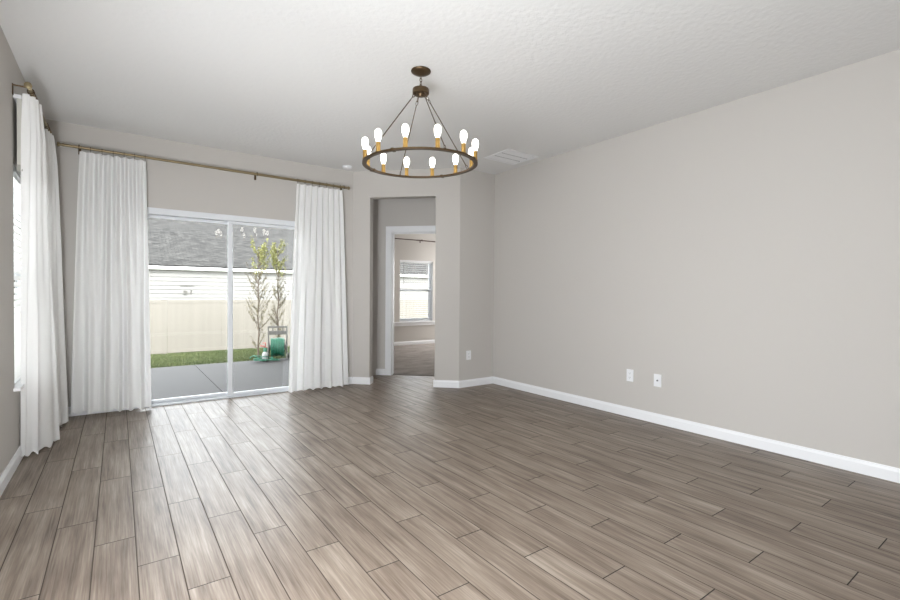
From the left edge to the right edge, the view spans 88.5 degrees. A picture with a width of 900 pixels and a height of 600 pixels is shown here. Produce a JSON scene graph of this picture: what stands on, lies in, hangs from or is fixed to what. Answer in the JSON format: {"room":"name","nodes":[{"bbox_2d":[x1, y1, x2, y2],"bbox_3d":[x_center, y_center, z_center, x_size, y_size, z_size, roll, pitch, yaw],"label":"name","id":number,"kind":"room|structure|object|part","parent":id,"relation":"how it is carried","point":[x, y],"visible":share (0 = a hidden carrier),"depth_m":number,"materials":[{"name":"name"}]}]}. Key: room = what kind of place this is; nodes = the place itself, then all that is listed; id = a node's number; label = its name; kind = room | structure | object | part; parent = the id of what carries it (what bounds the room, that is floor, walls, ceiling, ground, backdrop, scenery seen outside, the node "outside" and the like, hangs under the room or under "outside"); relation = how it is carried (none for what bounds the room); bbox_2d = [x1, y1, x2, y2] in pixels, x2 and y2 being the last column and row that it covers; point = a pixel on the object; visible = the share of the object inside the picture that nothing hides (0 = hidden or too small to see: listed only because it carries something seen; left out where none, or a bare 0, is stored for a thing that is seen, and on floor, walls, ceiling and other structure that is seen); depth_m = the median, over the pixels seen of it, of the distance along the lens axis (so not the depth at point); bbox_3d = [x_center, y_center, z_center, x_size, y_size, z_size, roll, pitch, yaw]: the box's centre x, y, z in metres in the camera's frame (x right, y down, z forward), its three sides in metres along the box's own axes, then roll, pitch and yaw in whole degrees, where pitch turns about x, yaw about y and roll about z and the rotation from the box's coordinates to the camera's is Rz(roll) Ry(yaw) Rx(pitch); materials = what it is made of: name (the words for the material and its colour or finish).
{"room":"empty living room","nodes":[
{"label":"empty living room","id":0,"kind":"room"},
{"bbox_2d":[0,26,27,475],"bbox_3d":[-1.267,-0.213,0.690,0.130,2.740,8.866,0,1,-36],"label":"wall","id":1,"kind":"structure","parent":0,"point":[10,401],"depth_m":2.87,"materials":[{"name":"grey paint"}]},
{"bbox_2d":[0,445,23,496],"bbox_3d":[-1.212,1.112,0.742,0.014,0.090,8.586,0,1,-36],"label":"baseboard","id":2,"kind":"structure","parent":1,"relation":"attached to","point":[16,459],"depth_m":2.88,"materials":[{"name":"white paint"}]},
{"bbox_2d":[13,94,22,174],"bbox_3d":[-3.125,-1.116,3.423,0.046,0.505,0.900,0,1,-36],"label":"roman shade","id":3,"kind":"object","parent":1,"relation":"attached to","point":[18,98],"visible":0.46,"depth_m":3.06,"materials":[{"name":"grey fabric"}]},
{"bbox_2d":[13,181,23,391],"bbox_3d":[-3.189,-0.163,3.395,0.165,1.520,0.980,0,1,-36],"label":"window","id":4,"kind":"structure","parent":1,"relation":"in","point":[18,386],"depth_m":3.69,"materials":[{"name":"white plastic"}]},
{"bbox_3d":[-3.237,-0.538,3.353,0.004,0.710,0.840,0,1,-36],"label":"pane","id":5,"kind":"part","parent":4,"relation":"part of","materials":[{"name":"clear glass"}]},
{"bbox_2d":[13,164,20,384],"bbox_3d":[-3.179,-0.176,3.402,0.056,1.491,0.880,0,1,-36],"label":"window blind","id":6,"kind":"object","parent":4,"relation":"attached to","point":[16,176],"visible":0.2,"depth_m":3.33,"materials":[{"name":"white paint"}]},
{"bbox_3d":[-3.179,-0.156,3.402,0.050,1.435,0.622,0,1,-36],"label":"ladder cord","id":7,"kind":"part","parent":6,"relation":"part of","materials":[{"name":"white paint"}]},
{"bbox_3d":[-3.232,-0.173,3.364,0.060,1.500,0.900,0,1,-36],"label":"frame","id":8,"kind":"part","parent":4,"relation":"part of","materials":[{"name":"white plastic"}]},
{"bbox_3d":[-3.170,0.586,3.423,0.105,0.021,0.980,0,1,-36],"label":"sill","id":9,"kind":"part","parent":4,"relation":"part of","materials":[{"name":"white paint"}]},
{"bbox_2d":[12,82,51,132],"bbox_3d":[-3.077,-1.389,3.410,0.110,0.072,1.102,0,1,-36],"label":"curtain rod","id":10,"kind":"object","parent":1,"relation":"attached to","point":[28,85],"visible":0.63,"depth_m":3.04,"materials":[{"name":"gold metal"}]},
{"bbox_2d":[20,92,59,455],"bbox_3d":[-2.953,-0.153,3.308,0.133,2.520,0.605,0,1,-26],"label":"curtain","id":11,"kind":"object","parent":10,"relation":"hanging from","point":[39,394],"visible":0.98,"depth_m":3.23,"materials":[{"name":"white fabric"}]},
{"bbox_2d":[44,123,68,426],"bbox_3d":[-3.338,-0.164,3.907,0.092,2.521,0.492,0,1,-25],"label":"curtain","id":12,"kind":"object","parent":10,"relation":"hanging from","point":[54,229],"visible":0.67,"depth_m":3.89,"materials":[{"name":"white fabric"}]},
{"bbox_2d":[45,119,352,406],"bbox_3d":[-2.529,-0.282,5.149,3.024,2.740,0.150,0,1,-36],"label":"wall","id":13,"kind":"structure","parent":0,"point":[175,186],"depth_m":4.91,"materials":[{"name":"grey paint"}]},
{"bbox_2d":[68,407,127,416],"bbox_3d":[-3.455,1.046,4.408,0.650,0.090,0.014,0,1,-36],"label":"baseboard","id":14,"kind":"structure","parent":13,"relation":"attached to","point":[69,408],"depth_m":4.38,"materials":[{"name":"white paint"}]},
{"bbox_2d":[57,142,349,189],"bbox_3d":[-2.434,-1.401,5.030,2.817,0.081,0.120,0,1,-36],"label":"curtain rod","id":15,"kind":"object","parent":13,"relation":"attached to","point":[59,144],"visible":0.99,"depth_m":4.83,"materials":[{"name":"gold metal"}]},
{"bbox_2d":[71,147,151,414],"bbox_3d":[-3.222,-0.174,4.409,0.626,2.513,0.099,0,1,-36],"label":"curtain","id":16,"kind":"object","parent":15,"relation":"hanging from","point":[111,354],"visible":1,"depth_m":4.42,"materials":[{"name":"white fabric"}]},
{"bbox_3d":[-2.411,-1.410,4.998,2.745,0.034,0.025,0,1,-36],"label":"rod","id":17,"kind":"part","parent":15,"relation":"part of","materials":[{"name":"gold metal"}]},
{"bbox_2d":[288,180,347,391],"bbox_3d":[-1.581,-0.169,5.605,0.736,2.522,0.086,0,1,-34],"label":"curtain","id":18,"kind":"object","parent":15,"relation":"hanging from","point":[318,332],"visible":1,"depth_m":5.60,"materials":[{"name":"white fabric"}]},
{"bbox_2d":[134,207,309,408],"bbox_3d":[-2.483,0.073,5.169,1.820,2.030,0.142,0,1,-36],"label":"door","id":19,"kind":"structure","parent":13,"relation":"in","point":[157,213],"depth_m":5.13,"materials":[{"name":"white plastic"}]},
{"bbox_3d":[-2.830,0.094,4.955,0.917,1.940,0.034,0,1,-36],"label":"fixed panel","id":20,"kind":"part","parent":19,"relation":"part of","materials":[{"name":"clear glass"}]},
{"bbox_3d":[-2.120,0.093,5.398,0.873,1.940,0.034,0,1,-36],"label":"sliding panel","id":21,"kind":"part","parent":19,"relation":"part of","materials":[{"name":"clear glass"}]},
{"bbox_2d":[310,377,351,388],"bbox_3d":[-1.490,1.041,5.819,0.549,0.090,0.014,0,1,-36],"label":"baseboard","id":22,"kind":"structure","parent":13,"relation":"attached to","point":[349,378],"depth_m":5.95,"materials":[{"name":"white paint"}]},
{"bbox_2d":[372,199,377,374],"bbox_3d":[-2.018,-0.316,7.904,0.130,2.740,3.200,0,1,-36],"label":"wall","id":23,"kind":"structure","parent":0,"point":[375,201],"depth_m":6.62,"materials":[{"name":"grey paint"}]},
{"bbox_2d":[352,168,459,380],"bbox_3d":[-0.559,-0.279,5.917,1.396,2.740,0.120,1,1,9],"label":"wall","id":24,"kind":"structure","parent":0,"point":[368,186],"depth_m":5.81,"materials":[{"name":"grey paint"}]},
{"bbox_2d":[352,377,369,384],"bbox_3d":[-1.144,1.042,5.961,0.238,0.090,0.014,1,1,9],"label":"baseboard","id":25,"kind":"structure","parent":24,"relation":"attached to","point":[355,380],"depth_m":5.96,"materials":[{"name":"white paint"}]},
{"bbox_2d":[433,380,458,387],"bbox_3d":[-0.047,1.052,5.782,0.330,0.090,0.014,1,1,9],"label":"baseboard","id":26,"kind":"structure","parent":24,"relation":"attached to","point":[436,383],"depth_m":5.78,"materials":[{"name":"white paint"}]},
{"bbox_2d":[377,198,435,368],"bbox_3d":[-0.360,-0.286,6.584,1.650,2.740,0.120,1,1,9],"label":"wall","id":27,"kind":"structure","parent":0,"point":[413,211],"depth_m":6.60,"materials":[{"name":"grey paint"}]},
{"bbox_2d":[376,369,384,374],"bbox_3d":[-1.065,1.033,6.647,0.263,0.090,0.014,1,1,9],"label":"baseboard","id":28,"kind":"structure","parent":27,"relation":"attached to","point":[378,371],"depth_m":6.63,"materials":[{"name":"white paint"}]},
{"bbox_2d":[385,226,435,374],"bbox_3d":[-0.428,0.018,6.599,0.980,2.130,0.156,1,1,9],"label":"door frame","id":29,"kind":"structure","parent":27,"relation":"in","point":[391,231],"depth_m":6.59,"materials":[{"name":"white paint"}]},
{"bbox_3d":[-0.879,0.057,6.603,0.089,2.045,0.018,1,1,9],"label":"casing","id":30,"kind":"part","parent":29,"relation":"part of","materials":[{"name":"white paint"}]},
{"bbox_3d":[-0.857,0.055,6.739,0.089,2.045,0.018,1,1,9],"label":"casing","id":31,"kind":"part","parent":29,"relation":"part of","materials":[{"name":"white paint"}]},
{"bbox_3d":[-0.432,-1.004,6.517,0.980,0.085,0.018,1,1,9],"label":"casing","id":32,"kind":"part","parent":29,"relation":"part of","materials":[{"name":"white paint"}]},
{"bbox_2d":[394,234,434,341],"bbox_3d":[-1.080,-0.344,10.480,4.660,2.740,0.150,0,1,-36],"label":"wall","id":33,"kind":"structure","parent":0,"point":[414,250],"depth_m":10.54,"materials":[{"name":"grey paint"}]},
{"bbox_2d":[394,260,434,325],"bbox_3d":[-0.799,-0.160,10.664,1.290,1.491,0.185,0,1,-36],"label":"window","id":34,"kind":"structure","parent":33,"relation":"attached to","point":[410,321],"depth_m":10.88,"materials":[{"name":"white plastic"}]},
{"bbox_3d":[-0.786,0.505,10.648,1.290,0.021,0.125,0,1,-36],"label":"sill","id":35,"kind":"part","parent":34,"relation":"part of","materials":[{"name":"white paint"}]},
{"bbox_3d":[-0.831,0.107,10.710,0.820,0.705,0.020,0,1,-36],"label":"sash","id":36,"kind":"part","parent":34,"relation":"part of","materials":[{"name":"white plastic"}]},
{"bbox_3d":[-0.835,-0.206,10.714,0.890,1.400,0.060,0,1,-36],"label":"frame","id":37,"kind":"part","parent":34,"relation":"part of","materials":[{"name":"white plastic"}]},
{"bbox_2d":[394,340,434,345],"bbox_3d":[-1.041,0.982,10.431,4.400,0.090,0.014,0,1,-36],"label":"baseboard","id":38,"kind":"structure","parent":33,"relation":"attached to","point":[419,341],"depth_m":10.57,"materials":[{"name":"white paint"}]},
{"bbox_2d":[395,238,434,242],"bbox_3d":[-0.730,-1.349,10.547,1.982,0.072,0.119,0,1,-36],"label":"curtain rod","id":39,"kind":"object","parent":33,"relation":"attached to","point":[395,238],"visible":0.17,"depth_m":10.48,"materials":[{"name":"brown metal"}]},
{"bbox_2d":[400,260,431,321],"bbox_3d":[-0.788,-0.207,10.649,0.870,1.391,0.067,0,1,-36],"label":"window blind","id":40,"kind":"object","parent":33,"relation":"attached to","point":[401,261],"visible":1,"depth_m":10.64,"materials":[{"name":"white paint"}]},
{"bbox_2d":[0,343,899,599],"bbox_3d":[1.040,1.167,4.494,8.350,0.109,12.350,0,1,-36],"label":"floor","id":41,"kind":"structure","parent":0,"point":[393,487],"depth_m":2.54,"materials":[{"name":"brown wood"}]},
{"bbox_2d":[0,0,899,174],"bbox_3d":[1.034,-1.693,4.449,8.260,0.150,12.330,0,1,-36],"label":"ceiling","id":42,"kind":"structure","parent":0,"point":[302,81],"depth_m":3.13,"materials":[{"name":"white paint"}]},
{"bbox_2d":[342,165,351,169],"bbox_3d":[-1.273,-1.635,5.705,0.116,0.032,0.116,0,1,-36],"label":"smoke detector","id":43,"kind":"object","parent":42,"relation":"attached to","point":[347,167],"visible":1,"depth_m":5.67,"materials":[{"name":"white paint"}]},
{"bbox_2d":[362,66,478,177],"bbox_3d":[-0.206,-1.272,3.246,0.806,0.675,0.806,0,1,-36],"label":"chandelier","id":44,"kind":"object","parent":42,"relation":"hanging from","point":[420,91],"visible":1,"depth_m":3.18,"materials":[{"name":"brown metal"}]},
{"bbox_2d":[362,137,367,158],"bbox_3d":[-0.573,-1.026,3.118,0.045,0.148,0.045,0,1,-36],"label":"bulb","id":45,"kind":"object","parent":44,"relation":"attached to","point":[364,140],"depth_m":3.10,"materials":[{"name":"white glass"}]},
{"bbox_2d":[366,146,370,165],"bbox_3d":[-0.590,-1.032,3.318,0.045,0.148,0.045,0,1,-36],"label":"bulb","id":46,"kind":"object","parent":44,"relation":"attached to","point":[368,148],"depth_m":3.30,"materials":[{"name":"white glass"}]},
{"bbox_2d":[375,128,381,151],"bbox_3d":[-0.459,-1.021,2.953,0.045,0.148,0.045,0,1,-36],"label":"bulb","id":47,"kind":"object","parent":44,"relation":"attached to","point":[378,133],"depth_m":2.94,"materials":[{"name":"white glass"}]},
{"bbox_2d":[381,153,385,172],"bbox_3d":[-0.504,-1.040,3.499,0.045,0.148,0.045,0,1,-36],"label":"bulb","id":48,"kind":"object","parent":44,"relation":"attached to","point":[383,156],"depth_m":3.49,"materials":[{"name":"white glass"}]},
{"bbox_3d":[-0.396,-1.197,3.145,0.360,0.504,0.020,0,1,-29],"label":"suspension rod","id":49,"kind":"part","parent":44,"relation":"part of","materials":[{"name":"brown metal"}]},
{"bbox_2d":[402,124,408,146],"bbox_3d":[-0.277,-1.020,2.867,0.045,0.148,0.045,0,1,-36],"label":"bulb","id":50,"kind":"object","parent":44,"relation":"attached to","point":[405,128],"depth_m":2.85,"materials":[{"name":"white glass"}]},
{"bbox_2d":[404,157,409,175],"bbox_3d":[-0.339,-1.045,3.614,0.045,0.148,0.045,0,1,-36],"label":"bulb","id":51,"kind":"object","parent":44,"relation":"attached to","point":[406,160],"depth_m":3.60,"materials":[{"name":"white glass"}]},
{"bbox_3d":[-0.309,-1.208,3.436,0.020,0.491,0.360,0,1,-29],"label":"suspension rod","id":52,"kind":"part","parent":44,"relation":"part of","materials":[{"name":"brown metal"}]},
{"bbox_2d":[429,157,434,175],"bbox_3d":[-0.139,-1.048,3.631,0.045,0.148,0.045,0,1,-36],"label":"bulb","id":53,"kind":"object","parent":44,"relation":"attached to","point":[432,160],"depth_m":3.62,"materials":[{"name":"white glass"}]},
{"bbox_3d":[-0.105,-1.197,3.057,0.020,0.499,0.360,0,1,-29],"label":"suspension rod","id":54,"kind":"part","parent":44,"relation":"part of","materials":[{"name":"brown metal"}]},
{"bbox_2d":[434,124,440,147],"bbox_3d":[-0.077,-1.022,2.884,0.045,0.148,0.045,0,1,-36],"label":"bulb","id":55,"kind":"object","parent":44,"relation":"attached to","point":[437,129],"depth_m":2.87,"materials":[{"name":"white glass"}]},
{"bbox_3d":[-0.018,-1.207,3.348,0.360,0.485,0.020,0,1,-29],"label":"suspension rod","id":56,"kind":"part","parent":44,"relation":"part of","materials":[{"name":"brown metal"}]},
{"bbox_2d":[453,154,458,172],"bbox_3d":[0.043,-1.046,3.545,0.045,0.148,0.045,0,1,-36],"label":"bulb","id":57,"kind":"object","parent":44,"relation":"attached to","point":[455,157],"depth_m":3.53,"materials":[{"name":"white glass"}]},
{"bbox_2d":[460,130,466,152],"bbox_3d":[0.088,-1.028,2.998,0.045,0.148,0.045,0,1,-36],"label":"bulb","id":58,"kind":"object","parent":44,"relation":"attached to","point":[463,134],"depth_m":2.98,"materials":[{"name":"white glass"}]},
{"bbox_2d":[468,147,472,167],"bbox_3d":[0.157,-1.042,3.380,0.045,0.148,0.045,0,1,-36],"label":"bulb","id":59,"kind":"object","parent":44,"relation":"attached to","point":[470,151],"depth_m":3.37,"materials":[{"name":"white glass"}]},
{"bbox_2d":[472,139,478,160],"bbox_3d":[0.174,-1.035,3.180,0.045,0.148,0.045,0,1,-36],"label":"bulb","id":60,"kind":"object","parent":44,"relation":"attached to","point":[475,143],"depth_m":3.17,"materials":[{"name":"white glass"}]},
{"bbox_2d":[484,149,538,164],"bbox_3d":[0.698,-1.627,5.268,0.470,0.008,0.410,0,1,-36],"label":"ceiling vent","id":61,"kind":"object","parent":42,"relation":"in","point":[509,156],"visible":1,"depth_m":5.26,"materials":[{"name":"white metal"}]},
{"bbox_2d":[459,168,494,380],"bbox_3d":[0.362,-0.273,5.993,0.683,2.740,0.120,0,1,-36],"label":"wall","id":62,"kind":"structure","parent":0,"point":[477,189],"depth_m":5.91,"materials":[{"name":"grey paint"}]},
{"bbox_2d":[466,350,470,359],"bbox_3d":[0.237,0.698,5.841,0.072,0.116,0.009,0,1,-36],"label":"wall outlet","id":63,"kind":"object","parent":62,"relation":"attached to","point":[468,353],"visible":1,"depth_m":5.84,"materials":[{"name":"white plastic"}]},
{"bbox_2d":[459,376,492,387],"bbox_3d":[0.341,1.053,5.920,0.569,0.090,0.014,0,1,-36],"label":"baseboard","id":64,"kind":"structure","parent":62,"relation":"attached to","point":[486,380],"depth_m":5.91,"materials":[{"name":"white paint"}]},
{"bbox_2d":[493,49,899,467],"bbox_3d":[2.885,-0.215,2.974,0.130,2.740,7.729,0,1,-36],"label":"wall","id":65,"kind":"structure","parent":0,"point":[743,254],"depth_m":3.71,"materials":[{"name":"grey paint"}]},
{"bbox_2d":[626,369,633,381],"bbox_3d":[1.736,0.727,4.457,0.009,0.116,0.072,0,1,-36],"label":"wall outlet","id":66,"kind":"object","parent":65,"relation":"attached to","point":[630,372],"visible":1,"depth_m":4.46,"materials":[{"name":"white plastic"}]},
{"bbox_2d":[654,374,661,386],"bbox_3d":[1.896,0.737,4.226,0.018,0.116,0.072,0,1,-36],"label":"wall jack","id":67,"kind":"object","parent":65,"relation":"attached to","point":[657,377],"visible":1,"depth_m":4.23,"materials":[{"name":"white plastic"}]},
{"bbox_2d":[493,376,899,482],"bbox_3d":[2.779,1.109,3.002,0.014,0.090,7.599,0,1,-36],"label":"baseboard","id":68,"kind":"structure","parent":65,"relation":"attached to","point":[885,472],"depth_m":3.71,"materials":[{"name":"white paint"}]},
{"label":"outside","id":69,"kind":"structure","parent":0,"visible":0},
{"bbox_2d":[151,346,289,367],"bbox_3d":[-9.014,1.184,20.158,38.000,0.430,24.780,0,1,-36],"label":"ground","id":70,"kind":"structure","parent":69,"point":[262,347],"depth_m":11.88,"materials":[{"name":"green plant"}]},
{"bbox_2d":[151,358,289,399],"bbox_3d":[-3.936,1.241,6.407,8.200,0.140,3.480,0,1,-36],"label":"patio","id":71,"kind":"structure","parent":70,"relation":"on","point":[188,380],"depth_m":6.90,"materials":[{"name":"grey concrete"}]},
{"bbox_2d":[260,345,267,361],"bbox_3d":[-3.454,0.990,8.584,0.150,0.309,0.116,0,1,-36],"label":"bottle","id":72,"kind":"object","parent":71,"relation":"on","point":[265,353],"visible":0.8,"depth_m":8.56,"materials":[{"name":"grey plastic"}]},
{"bbox_3d":[-3.440,1.050,8.595,0.110,0.190,0.110,0,1,-36],"label":"tank","id":73,"kind":"part","parent":72,"relation":"part of","materials":[{"name":"grey plastic"}]},
{"bbox_2d":[249,355,279,360],"bbox_3d":[-3.431,1.079,8.555,0.520,0.125,0.302,0,1,-36],"label":"garden hose","id":74,"kind":"object","parent":71,"relation":"on","point":[271,358],"visible":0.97,"depth_m":8.48,"materials":[{"name":"teal plastic"}]},
{"bbox_2d":[265,326,288,358],"bbox_3d":[-3.331,0.820,8.848,0.448,0.645,0.397,0,1,-8],"label":"cart","id":75,"kind":"object","parent":71,"relation":"on","point":[278,346],"visible":0.99,"depth_m":8.77,"materials":[{"name":"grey plastic"}]},
{"bbox_3d":[-3.299,0.580,8.844,0.354,0.165,0.027,0,1,-19],"label":"handle panel","id":76,"kind":"part","parent":75,"relation":"part of","materials":[{"name":"grey plastic"}]},
{"bbox_3d":[-3.149,0.817,8.914,0.026,0.612,0.253,0,1,-19],"label":"frame","id":77,"kind":"part","parent":75,"relation":"part of","materials":[{"name":"grey plastic"}]},
{"bbox_2d":[245,237,276,356],"bbox_3d":[-3.893,-0.045,9.478,0.650,2.502,0.581,0,1,-36],"label":"young tree","id":78,"kind":"object","parent":70,"relation":"on","point":[261,252],"visible":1,"depth_m":9.43,"materials":[{"name":"green plant"}]},
{"bbox_2d":[267,239,290,337],"bbox_3d":[-3.683,-0.040,9.958,0.500,2.527,0.499,0,1,0],"label":"young tree","id":79,"kind":"object","parent":70,"relation":"on","point":[274,253],"visible":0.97,"depth_m":9.94,"materials":[{"name":"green plant"}]},
{"bbox_2d":[148,218,427,299],"bbox_3d":[-16.889,-2.538,29.389,45.000,7.233,19.075,0,1,-36],"label":"neighbor house","id":80,"kind":"structure","parent":70,"relation":"on","point":[188,260],"depth_m":23.38,"materials":[{"name":"grey"}]},
{"bbox_2d":[149,299,427,353],"bbox_3d":[-6.039,0.756,14.201,24.007,1.590,0.124,0,1,-36],"label":"fence","id":81,"kind":"object","parent":70,"relation":"on","point":[176,326],"visible":0.18,"depth_m":13.50,"materials":[{"name":"beige plastic"}]},
{"bbox_3d":[-8.881,0.044,12.093,2.270,0.090,0.036,0,1,-36],"label":"rail","id":82,"kind":"part","parent":81,"relation":"part of","materials":[{"name":"beige plastic"}]},
{"bbox_3d":[-8.886,0.764,12.102,2.280,1.370,0.024,0,1,-36],"label":"board panel","id":83,"kind":"part","parent":81,"relation":"part of","materials":[{"name":"beige plastic"}]},
{"bbox_3d":[-8.890,1.434,12.111,2.270,0.090,0.036,0,1,-36],"label":"rail","id":84,"kind":"part","parent":81,"relation":"part of","materials":[{"name":"beige plastic"}]},
{"bbox_3d":[-7.940,0.776,12.835,0.120,1.560,0.114,0,1,-36],"label":"post","id":85,"kind":"part","parent":81,"relation":"part of","materials":[{"name":"beige plastic"}]},
{"bbox_3d":[-6.941,1.429,13.512,2.270,0.090,0.036,0,1,-36],"label":"rail","id":86,"kind":"part","parent":81,"relation":"part of","materials":[{"name":"beige plastic"}]},
{"bbox_3d":[-6.932,0.039,13.493,2.270,0.090,0.036,0,1,-36],"label":"rail","id":87,"kind":"part","parent":81,"relation":"part of","materials":[{"name":"beige plastic"}]},
{"bbox_3d":[-6.937,0.759,13.502,2.280,1.370,0.024,0,1,-36],"label":"board panel","id":88,"kind":"part","parent":81,"relation":"part of","materials":[{"name":"beige plastic"}]},
{"bbox_3d":[-5.991,0.771,14.235,0.120,1.560,0.114,0,1,-36],"label":"post","id":89,"kind":"part","parent":81,"relation":"part of","materials":[{"name":"beige plastic"}]},
{"bbox_3d":[-4.988,0.754,14.903,2.280,1.370,0.024,0,1,-36],"label":"board panel","id":90,"kind":"part","parent":81,"relation":"part of","materials":[{"name":"beige plastic"}]},
{"bbox_3d":[-4.982,0.034,14.893,2.270,0.090,0.036,0,1,-36],"label":"rail","id":91,"kind":"part","parent":81,"relation":"part of","materials":[{"name":"beige plastic"}]},
{"bbox_3d":[-1.084,0.023,17.694,2.270,0.090,0.036,0,1,-36],"label":"rail","id":92,"kind":"part","parent":81,"relation":"part of","materials":[{"name":"beige plastic"}]},
{"bbox_3d":[-1.090,0.743,17.704,2.280,1.370,0.024,0,1,-36],"label":"board panel","id":93,"kind":"part","parent":81,"relation":"part of","materials":[{"name":"beige plastic"}]}
]}

